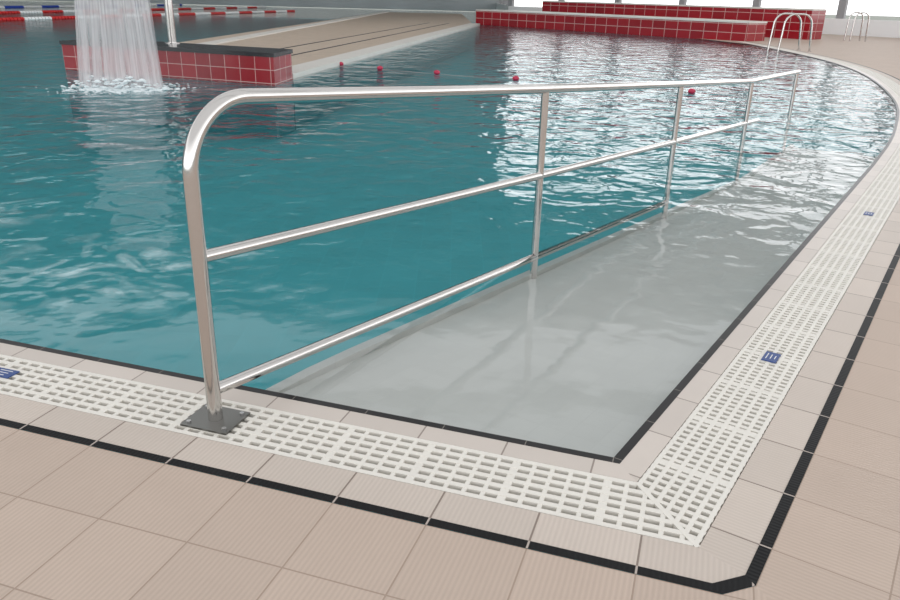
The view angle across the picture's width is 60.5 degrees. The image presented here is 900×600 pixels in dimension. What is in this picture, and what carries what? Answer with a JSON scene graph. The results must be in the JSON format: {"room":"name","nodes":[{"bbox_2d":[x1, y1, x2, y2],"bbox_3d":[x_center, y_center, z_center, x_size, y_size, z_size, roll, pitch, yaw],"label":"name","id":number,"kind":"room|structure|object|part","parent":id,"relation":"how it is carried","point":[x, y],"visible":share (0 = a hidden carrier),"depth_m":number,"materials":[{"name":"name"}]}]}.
{"room":"indoor swimming pool","nodes":[
{"label":"indoor swimming pool","id":0,"kind":"room"},
{"bbox_2d":[32,0,498,10],"bbox_3d":[-19.332,-27.600,53.783,46.000,13.000,0.400,1,22,0],"label":"wall","id":1,"kind":"structure","parent":0,"point":[444,5],"depth_m":55.90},
{"bbox_2d":[496,0,508,9],"bbox_3d":[3.596,-24.385,47.386,0.301,13.200,14.150,1,22,0],"label":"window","id":2,"kind":"structure","parent":1,"relation":"in","point":[503,4],"depth_m":49.09,"materials":[{"name":"grey"}]},
{"bbox_2d":[0,41,899,599],"bbox_3d":[2.744,-2.347,9.303,25.869,0.001,31.924,1,22,0],"label":"floor","id":3,"kind":"structure","parent":0,"point":[78,521],"depth_m":1.82,"materials":[{"name":"tile"}]},
{"bbox_2d":[0,0,899,593],"bbox_3d":[-12.770,-9.580,27.525,54.000,0.751,62.000,1,22,0],"label":"swimming pool","id":4,"kind":"object","parent":3,"relation":"in","point":[618,406],"visible":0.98,"depth_m":4.82,"materials":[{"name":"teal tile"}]},
{"bbox_2d":[0,367,19,378],"bbox_3d":[-1.474,0.240,2.545,0.085,0.004,0.050,8,23,17],"label":"plate","id":5,"kind":"object","parent":4,"relation":"on","point":[4,373],"visible":1,"depth_m":2.54,"materials":[{"name":"blue"}]},
{"bbox_2d":[0,4,181,8],"bbox_3d":[-21.092,-16.977,44.574,0.150,0.150,19.647,7,22,14],"label":"lane rope","id":6,"kind":"object","parent":4,"relation":"in","point":[51,6],"visible":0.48,"depth_m":42.77,"materials":[{"name":"white"}]},
{"bbox_2d":[36,0,200,96],"bbox_3d":[-4.431,-3.903,9.828,2.130,2.242,2.990,-9,24,-24],"label":"fountain","id":7,"kind":"object","parent":4,"relation":"on","point":[120,84],"visible":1,"depth_m":9.58,"materials":[{"name":"white liquid"}]},
{"bbox_2d":[75,0,162,88],"bbox_3d":[-4.130,-3.715,9.456,1.060,2.142,0.321,1,22,0],"label":"waterfall","id":8,"kind":"object","parent":7,"relation":"hanging from","point":[119,63],"depth_m":9.57,"materials":[{"name":"white liquid"}]},
{"bbox_3d":[-4.114,-4.372,10.442,0.850,1.810,2.058,1,22,0],"label":"steel spout","id":9,"kind":"part","parent":7,"relation":"part of","materials":[{"name":"silver metal"}]},
{"bbox_2d":[0,6,265,14],"bbox_3d":[-16.134,-15.191,40.393,0.150,0.150,26.926,7,22,14],"label":"lane rope","id":10,"kind":"object","parent":4,"relation":"on","point":[263,7],"visible":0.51,"depth_m":38.41,"materials":[{"name":"white"}]},
{"bbox_2d":[0,10,294,21],"bbox_3d":[-12.955,-12.245,33.193,0.150,0.150,26.580,8,23,15],"label":"lane rope","id":11,"kind":"object","parent":4,"relation":"on","point":[279,11],"visible":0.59,"depth_m":33.24,"materials":[{"name":"red"}]},
{"bbox_2d":[59,39,294,139],"bbox_3d":[-3.983,-3.202,11.512,3.844,1.150,0.796,10,23,21],"label":"wall","id":12,"kind":"structure","parent":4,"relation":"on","point":[268,67],"depth_m":10.96,"materials":[{"name":"red tile"}]},
{"bbox_2d":[180,11,479,129],"bbox_3d":[-2.124,-10.040,29.254,6.340,0.810,38.488,3,22,3],"label":"deck","id":13,"kind":"object","parent":4,"relation":"on","point":[321,45],"visible":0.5,"depth_m":19.23,"materials":[{"name":"tile"}]},
{"bbox_2d":[180,70,800,434],"bbox_3d":[1.532,-1.094,5.403,0.183,1.386,8.322,15,25,30],"label":"pool handrail","id":14,"kind":"object","parent":4,"relation":"on","point":[212,417],"visible":0.95,"depth_m":2.62,"materials":[{"name":"silver metal"}]},
{"bbox_3d":[-0.699,0.352,2.300,0.155,0.011,0.130,8,23,17],"label":"plate","id":15,"kind":"part","parent":14,"relation":"part of","materials":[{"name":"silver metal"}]},
{"bbox_2d":[340,62,695,93],"bbox_3d":[0.523,-3.510,12.061,6.507,0.076,0.255,13,24,27],"label":"float line","id":16,"kind":"object","parent":4,"relation":"on","point":[436,72],"visible":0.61,"depth_m":12.11,"materials":[{"name":"red plastic"}]},
{"bbox_2d":[476,1,826,64],"bbox_3d":[6.934,-10.480,29.671,4.416,1.730,12.866,-16,28,-38],"label":"wall","id":17,"kind":"structure","parent":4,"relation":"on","point":[732,23],"depth_m":27.55,"materials":[{"name":"tile"}]},
{"bbox_2d":[761,351,780,362],"bbox_3d":[1.163,0.206,2.791,0.050,0.004,0.085,15,26,31],"label":"plate","id":18,"kind":"object","parent":4,"relation":"on","point":[769,356],"visible":1,"depth_m":2.79,"materials":[{"name":"blue"}]},
{"bbox_2d":[761,13,812,75],"bbox_3d":[8.838,-6.622,20.109,0.996,1.626,0.600,-2,22,-8],"label":"pool ladder","id":19,"kind":"object","parent":4,"relation":"attached to","point":[789,14],"visible":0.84,"depth_m":19.95,"materials":[{"name":"silver metal"}]},
{"bbox_2d":[863,211,873,215],"bbox_3d":[2.566,-0.529,4.724,0.050,0.004,0.085,15,26,31],"label":"plate","id":20,"kind":"object","parent":4,"relation":"on","point":[866,212],"visible":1,"depth_m":4.72,"materials":[{"name":"blue"}]},
{"bbox_2d":[508,0,899,37],"bbox_3d":[10.412,-18.846,33.896,0.300,13.200,20.668,-18,29,-39],"label":"window","id":21,"kind":"structure","parent":0,"point":[835,26],"depth_m":30.46,"materials":[{"name":"grey"}]},
{"bbox_2d":[698,34,899,44],"bbox_3d":[13.785,-11.498,32.962,21.000,0.001,50.000,1,22,0],"label":"floor","id":22,"kind":"structure","parent":0,"point":[825,38],"depth_m":25.97,"materials":[{"name":"tile"}]},
{"bbox_2d":[843,12,869,41],"bbox_3d":[13.648,-9.157,25.822,0.568,0.925,0.448,1,22,0],"label":"grab rail","id":23,"kind":"object","parent":22,"relation":"on","point":[861,13],"visible":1,"depth_m":25.78,"materials":[{"name":"silver metal"}]},
{"label":"outside","id":24,"kind":"structure","parent":0,"visible":0},
{"bbox_2d":[2,0,899,58],"bbox_3d":[0.388,-15.891,47.489,300.000,0.001,300.000,1,22,0],"label":"ground","id":25,"kind":"structure","parent":24,"point":[892,18],"depth_m":128.81,"materials":[{"name":"grey"}]}
]}

